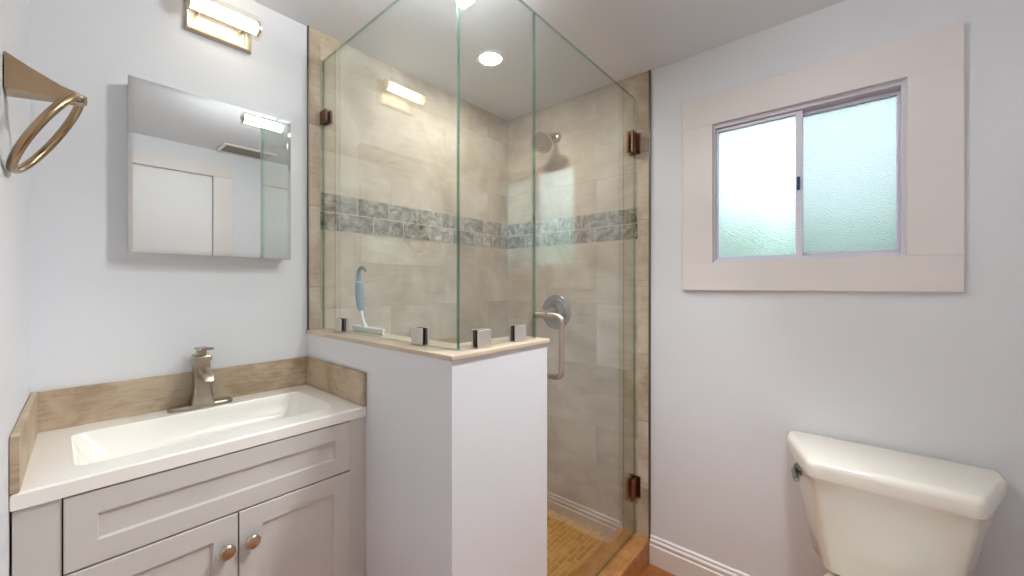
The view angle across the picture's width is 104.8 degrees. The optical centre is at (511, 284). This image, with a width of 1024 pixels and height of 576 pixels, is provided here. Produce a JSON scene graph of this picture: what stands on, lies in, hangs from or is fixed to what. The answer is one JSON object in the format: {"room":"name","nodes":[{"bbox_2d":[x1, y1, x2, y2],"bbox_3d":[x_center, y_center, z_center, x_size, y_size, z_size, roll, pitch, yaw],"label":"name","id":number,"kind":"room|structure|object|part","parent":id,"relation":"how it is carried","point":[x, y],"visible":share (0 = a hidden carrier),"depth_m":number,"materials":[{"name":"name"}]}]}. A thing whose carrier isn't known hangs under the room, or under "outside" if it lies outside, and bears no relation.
{"room":"bathroom","nodes":[
{"label":"bathroom","id":0,"kind":"room"},
{"bbox_2d":[0,0,29,575],"bbox_3d":[-0.502,0.145,0.263,2.108,2.300,0.110,0,0,43],"label":"wall","id":1,"kind":"structure","parent":0,"point":[14,14],"depth_m":0.74,"materials":[{"name":"paint"}]},
{"bbox_2d":[9,393,37,494],"bbox_3d":[-1.068,0.329,0.866,0.432,0.104,0.012,0,0,43],"label":"backsplash","id":2,"kind":"structure","parent":1,"relation":"attached to","point":[22,438],"depth_m":0.77,"materials":[{"name":"beige tile"}]},
{"bbox_2d":[4,51,86,173],"bbox_3d":[-0.842,-0.295,0.716,0.181,0.199,0.096,0,0,41],"label":"towel ring","id":3,"kind":"object","parent":1,"relation":"attached to","point":[20,80],"visible":1,"depth_m":0.69,"materials":[{"name":"gold metal"}]},
{"bbox_2d":[30,0,307,393],"bbox_3d":[-0.675,0.145,1.758,0.110,2.300,2.085,0,0,41],"label":"wall","id":4,"kind":"structure","parent":0,"point":[101,311],"depth_m":1.16,"materials":[{"name":"paint"}]},
{"bbox_2d":[31,356,307,432],"bbox_3d":[-1.013,0.329,1.270,0.011,0.104,0.683,0,0,41],"label":"backsplash","id":5,"kind":"structure","parent":4,"relation":"attached to","point":[79,405],"depth_m":1.18,"materials":[{"name":"beige tile"}]},
{"bbox_2d":[127,75,290,258],"bbox_3d":[-0.965,-0.343,1.291,0.057,0.500,0.426,0,0,41],"label":"mirror","id":6,"kind":"object","parent":4,"relation":"attached to","point":[206,176],"visible":1,"depth_m":1.24,"materials":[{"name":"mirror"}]},
{"bbox_2d":[183,0,261,53],"bbox_3d":[-0.940,-0.865,1.284,0.104,0.110,0.211,0,0,41],"label":"vanity light","id":7,"kind":"object","parent":4,"relation":"attached to","point":[210,20],"visible":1,"depth_m":1.29,"materials":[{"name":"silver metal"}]},
{"bbox_3d":[-0.929,-0.873,1.274,0.075,0.075,0.196,0,0,41],"label":"lamp shade","id":8,"kind":"part","parent":7,"relation":"part of","materials":[{"name":"white glass"}]},
{"bbox_2d":[309,27,320,329],"bbox_3d":[-0.777,-0.415,1.548,0.009,1.178,0.045,0,0,41],"label":"trim","id":9,"kind":"structure","parent":4,"relation":"attached to","point":[314,35],"depth_m":1.54,"materials":[{"name":"tile"}]},
{"bbox_2d":[320,108,332,125],"bbox_3d":[-0.733,-0.660,1.554,0.050,0.050,0.029,0,0,41],"label":"glass clamp","id":10,"kind":"object","parent":4,"relation":"attached to","point":[326,117],"visible":1,"depth_m":1.54,"materials":[{"name":"brown metal"}]},
{"bbox_2d":[320,32,507,343],"bbox_3d":[-0.392,0.145,1.996,0.008,2.300,1.135,0,0,41],"label":"wall tile","id":11,"kind":"structure","parent":4,"relation":"attached to","point":[395,137],"depth_m":1.87,"materials":[{"name":"beige tile"}]},
{"bbox_2d":[321,192,507,248],"bbox_3d":[-0.394,-0.294,1.992,0.010,0.151,1.126,0,0,41],"label":"trim","id":12,"kind":"structure","parent":4,"relation":"attached to","point":[339,213],"depth_m":1.85,"materials":[{"name":"tile"}]},
{"bbox_2d":[307,25,308,329],"bbox_3d":[-0.791,-0.415,1.529,0.012,1.179,0.004,0,0,41],"label":"trim","id":13,"kind":"structure","parent":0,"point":[308,25],"depth_m":1.52,"materials":[{"name":"tile"}]},
{"bbox_2d":[308,334,546,575],"bbox_3d":[-0.340,0.742,1.410,0.852,1.107,0.404,0,0,41],"label":"wall","id":14,"kind":"structure","parent":0,"point":[456,451],"depth_m":1.11,"materials":[{"name":"paint"}]},
{"bbox_2d":[306,357,366,405],"bbox_3d":[-0.626,0.329,1.381,0.432,0.104,0.011,0,0,41],"label":"backsplash","id":15,"kind":"structure","parent":14,"relation":"attached to","point":[349,384],"depth_m":1.34,"materials":[{"name":"beige tile"}]},
{"bbox_2d":[334,318,347,331],"bbox_3d":[-0.640,0.149,1.474,0.050,0.050,0.029,0,0,41],"label":"glass clamp","id":16,"kind":"object","parent":14,"relation":"attached to","point":[340,324],"visible":0.98,"depth_m":1.47,"materials":[{"name":"silver metal"}]},
{"bbox_2d":[306,328,549,360],"bbox_3d":[-0.338,0.181,1.404,0.860,0.014,0.418,0,0,41],"label":"trim","id":17,"kind":"structure","parent":14,"relation":"on","point":[447,351],"depth_m":1.17,"materials":[{"name":"stone"}]},
{"bbox_2d":[323,328,408,341],"bbox_3d":[-0.447,-0.359,1.307,0.800,1.062,0.010,0,0,41],"label":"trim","id":18,"kind":"structure","parent":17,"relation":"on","point":[323,328],"depth_m":1.32,"materials":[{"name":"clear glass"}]},
{"bbox_2d":[352,266,384,334],"bbox_3d":[-0.528,0.052,1.420,0.212,0.242,0.033,0,0,41],"label":"squeegee","id":19,"kind":"object","parent":17,"relation":"on","point":[359,291],"visible":1,"depth_m":1.43,"materials":[{"name":"white plastic"}]},
{"bbox_3d":[-0.522,0.162,1.427,0.212,0.022,0.013,0,0,41],"label":"blade","id":20,"kind":"part","parent":19,"relation":"part of","materials":[{"name":"white plastic"}]},
{"bbox_2d":[411,326,428,345],"bbox_3d":[-0.269,0.149,1.155,0.050,0.050,0.029,0,0,41],"label":"glass clamp","id":21,"kind":"object","parent":17,"relation":"on","point":[419,335],"visible":1,"depth_m":1.15,"materials":[{"name":"silver metal"}]},
{"bbox_2d":[471,328,490,348],"bbox_3d":[-0.086,0.149,1.103,0.029,0.050,0.050,0,0,41],"label":"glass clamp","id":22,"kind":"object","parent":17,"relation":"on","point":[480,338],"visible":1,"depth_m":1.09,"materials":[{"name":"silver metal"}]},
{"bbox_2d":[509,324,525,341],"bbox_3d":[0.017,0.149,1.222,0.029,0.050,0.050,0,0,41],"label":"glass clamp","id":23,"kind":"object","parent":17,"relation":"on","point":[517,333],"visible":1,"depth_m":1.21,"materials":[{"name":"silver metal"}]},
{"bbox_2d":[252,0,845,120],"bbox_3d":[0.131,-1.045,0.998,2.323,0.080,2.185,0,0,41],"label":"ceiling","id":24,"kind":"structure","parent":0,"point":[553,51],"depth_m":1.57,"materials":[{"name":"paint"}]},
{"bbox_2d":[477,50,503,65],"bbox_3d":[-0.096,-1.002,1.744,0.122,0.005,0.122,0,0,41],"label":"recessed light","id":25,"kind":"object","parent":24,"relation":"in","point":[486,57],"visible":1,"depth_m":1.74,"materials":[{"name":"white plastic"}]},
{"bbox_2d":[571,526,649,575],"bbox_3d":[0.336,1.242,1.606,0.156,0.105,0.775,0,0,41],"label":"shower curb","id":26,"kind":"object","parent":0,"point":[624,552],"depth_m":1.74,"materials":[{"name":"wood"}]},
{"bbox_2d":[547,508,675,575],"bbox_3d":[0.131,1.317,0.998,2.323,0.115,2.185,0,0,41],"label":"floor","id":27,"kind":"structure","parent":0,"point":[570,543],"depth_m":1.91,"materials":[{"name":"wood"}]},
{"bbox_2d":[12,416,364,575],"bbox_3d":[-0.843,0.855,1.116,0.468,0.881,0.694,0,0,41],"label":"vanity cabinet","id":28,"kind":"object","parent":27,"relation":"on","point":[294,505],"visible":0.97,"depth_m":0.96,"materials":[{"name":"beige paint"}]},
{"bbox_3d":[-0.786,0.880,0.882,0.018,0.620,0.288,0,0,41],"label":"door","id":29,"kind":"part","parent":28,"relation":"part of","materials":[{"name":"beige paint"}]},
{"bbox_2d":[9,384,365,511],"bbox_3d":[-0.854,0.433,1.124,0.443,0.102,0.697,0,0,41],"label":"sink","id":30,"kind":"object","parent":28,"relation":"in","point":[69,461],"visible":0.88,"depth_m":1.04,"materials":[{"name":"white ceramic"}]},
{"bbox_2d":[167,346,232,412],"bbox_3d":[-0.952,0.285,1.219,0.130,0.192,0.164,0,0,41],"label":"faucet","id":31,"kind":"object","parent":30,"relation":"on","point":[201,396],"visible":1,"depth_m":1.22,"materials":[{"name":"silver metal"}]},
{"bbox_3d":[-0.979,0.376,1.242,0.050,0.011,0.164,0,0,41],"label":"plate","id":32,"kind":"part","parent":31,"relation":"part of","materials":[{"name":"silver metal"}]},
{"bbox_3d":[-0.958,0.213,1.223,0.104,0.048,0.047,0,0,41],"label":"handle","id":33,"kind":"part","parent":31,"relation":"part of","materials":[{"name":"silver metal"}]},
{"bbox_3d":[-0.935,0.275,1.204,0.085,0.037,0.030,0,0,41],"label":"spout","id":34,"kind":"part","parent":31,"relation":"part of","materials":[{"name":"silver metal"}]},
{"bbox_3d":[-0.691,0.647,0.956,0.029,0.035,0.035,0,0,41],"label":"knob","id":35,"kind":"part","parent":28,"relation":"part of","materials":[{"name":"silver metal"}]},
{"bbox_3d":[-0.657,0.647,0.996,0.029,0.035,0.035,0,0,41],"label":"knob","id":36,"kind":"part","parent":28,"relation":"part of","materials":[{"name":"silver metal"}]},
{"bbox_3d":[-0.596,0.880,1.103,0.018,0.620,0.289,0,0,41],"label":"door","id":37,"kind":"part","parent":28,"relation":"part of","materials":[{"name":"beige paint"}]},
{"bbox_2d":[787,430,1006,575],"bbox_3d":[1.004,0.918,1.049,0.514,0.753,0.724,0,0,41],"label":"toilet","id":38,"kind":"object","parent":27,"relation":"on","point":[870,510],"visible":1,"depth_m":1.15,"materials":[{"name":"ceramic"}]},
{"bbox_3d":[0.968,0.631,1.337,0.034,0.053,0.073,0,0,27],"label":"flush lever","id":39,"kind":"part","parent":38,"relation":"part of","materials":[{"name":"grey metal"}]},
{"bbox_3d":[0.997,1.112,1.042,0.350,0.366,0.700,0,0,41],"label":"bowl","id":40,"kind":"part","parent":38,"relation":"part of","materials":[{"name":"ceramic"}]},
{"bbox_3d":[1.146,0.570,1.214,0.514,0.056,0.288,0,0,41],"label":"tank lid","id":41,"kind":"part","parent":38,"relation":"part of","materials":[{"name":"ceramic"}]},
{"bbox_2d":[651,0,1023,575],"bbox_3d":[0.808,0.145,1.785,2.103,2.300,0.110,0,0,41],"label":"wall","id":42,"kind":"structure","parent":0,"point":[940,375],"depth_m":1.43,"materials":[{"name":"paint"}]},
{"bbox_2d":[508,75,636,535],"bbox_3d":[0.290,0.145,2.153,0.822,2.300,0.008,0,0,41],"label":"wall tile","id":43,"kind":"structure","parent":42,"relation":"attached to","point":[592,409],"depth_m":2.07,"materials":[{"name":"beige tile"}]},
{"bbox_2d":[531,130,560,152],"bbox_3d":[0.191,-0.775,2.112,0.120,0.145,0.182,0,0,41],"label":"shower head","id":44,"kind":"object","parent":43,"relation":"attached to","point":[542,141],"visible":1,"depth_m":2.07,"materials":[{"name":"silver metal"}]},
{"bbox_2d":[537,295,570,328],"bbox_3d":[0.223,0.150,2.161,0.188,0.188,0.067,0,0,41],"label":"shower valve","id":45,"kind":"object","parent":43,"relation":"attached to","point":[558,304],"visible":0.82,"depth_m":2.16,"materials":[{"name":"grey metal"}]},
{"bbox_3d":[0.190,0.150,2.169,0.112,0.052,0.037,0,0,41],"label":"lever","id":46,"kind":"part","parent":45,"relation":"part of","materials":[{"name":"silver metal"}]},
{"bbox_2d":[530,130,640,501],"bbox_3d":[0.331,0.144,1.587,0.143,2.069,0.792,0,0,41],"label":"shower door","id":47,"kind":"structure","parent":43,"relation":"attached to","point":[633,139],"depth_m":1.83,"materials":[{"name":"clear glass"}]},
{"bbox_3d":[0.088,0.205,1.364,0.066,0.223,0.019,0,0,41],"label":"handle","id":48,"kind":"part","parent":47,"relation":"part of","materials":[{"name":"silver metal"}]},
{"bbox_3d":[0.147,0.205,1.314,0.066,0.223,0.019,0,0,41],"label":"handle","id":49,"kind":"part","parent":47,"relation":"part of","materials":[{"name":"silver metal"}]},
{"bbox_3d":[0.586,0.960,1.883,0.056,0.100,0.012,0,0,41],"label":"wall plate","id":50,"kind":"part","parent":47,"relation":"part of","materials":[{"name":"brown metal"}]},
{"bbox_3d":[0.586,-0.673,1.883,0.056,0.100,0.012,0,0,41],"label":"wall plate","id":51,"kind":"part","parent":47,"relation":"part of","materials":[{"name":"brown metal"}]},
{"bbox_2d":[508,208,636,248],"bbox_3d":[0.290,-0.294,2.151,0.820,0.151,0.010,0,0,41],"label":"trim","id":52,"kind":"structure","parent":42,"relation":"attached to","point":[616,225],"depth_m":2.10,"materials":[{"name":"tile"}]},
{"bbox_2d":[637,71,648,538],"bbox_3d":[0.622,0.145,1.866,0.056,2.299,0.009,0,0,41],"label":"trim","id":53,"kind":"structure","parent":42,"relation":"attached to","point":[643,78],"depth_m":1.86,"materials":[{"name":"tile"}]},
{"bbox_2d":[649,70,650,540],"bbox_3d":[0.645,0.095,1.845,0.006,2.200,0.012,0,0,41],"label":"trim","id":54,"kind":"structure","parent":42,"relation":"attached to","point":[649,70],"depth_m":1.84,"materials":[{"name":"tile"}]},
{"bbox_2d":[649,534,750,575],"bbox_3d":[1.105,1.231,1.447,1.212,0.128,0.016,0,0,41],"label":"baseboard","id":55,"kind":"structure","parent":42,"relation":"attached to","point":[675,559],"depth_m":1.74,"materials":[{"name":"white paint"}]},
{"bbox_2d":[683,21,963,291],"bbox_3d":[1.095,-0.392,1.503,0.824,0.827,0.092,0,0,41],"label":"window","id":56,"kind":"structure","parent":42,"relation":"in","point":[807,183],"depth_m":1.43,"materials":[{"name":"white paint"}]},
{"bbox_3d":[0.804,-0.386,1.704,0.120,0.582,0.017,0,0,41],"label":"casing","id":57,"kind":"part","parent":56,"relation":"part of","materials":[{"name":"white paint"}]},
{"bbox_3d":[0.986,-0.383,1.597,0.271,0.533,0.005,0,0,41],"label":"pane","id":58,"kind":"part","parent":56,"relation":"part of","materials":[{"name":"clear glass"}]},
{"bbox_3d":[0.992,-0.384,1.592,0.297,0.554,0.022,0,0,41],"label":"sliding sash","id":59,"kind":"part","parent":56,"relation":"part of","materials":[{"name":"glass"}]},
{"bbox_3d":[1.101,-0.386,1.512,0.577,0.578,0.071,0,0,41],"label":"frame","id":60,"kind":"part","parent":56,"relation":"part of","materials":[{"name":"metal"}]},
{"bbox_3d":[1.071,-0.036,1.475,0.824,0.117,0.017,0,0,41],"label":"casing","id":61,"kind":"part","parent":56,"relation":"part of","materials":[{"name":"white paint"}]},
{"bbox_3d":[1.071,-0.741,1.475,0.824,0.128,0.017,0,0,41],"label":"casing","id":62,"kind":"part","parent":56,"relation":"part of","materials":[{"name":"white paint"}]},
{"bbox_3d":[1.217,-0.385,1.432,0.262,0.528,0.005,0,0,41],"label":"pane","id":63,"kind":"part","parent":56,"relation":"part of","materials":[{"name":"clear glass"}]},
{"bbox_3d":[1.214,-0.385,1.436,0.287,0.552,0.022,0,0,41],"label":"fixed sash","id":64,"kind":"part","parent":56,"relation":"part of","materials":[{"name":"glass"}]},
{"bbox_3d":[1.337,-0.386,1.246,0.123,0.582,0.017,0,0,41],"label":"casing","id":65,"kind":"part","parent":56,"relation":"part of","materials":[{"name":"white paint"}]}
]}

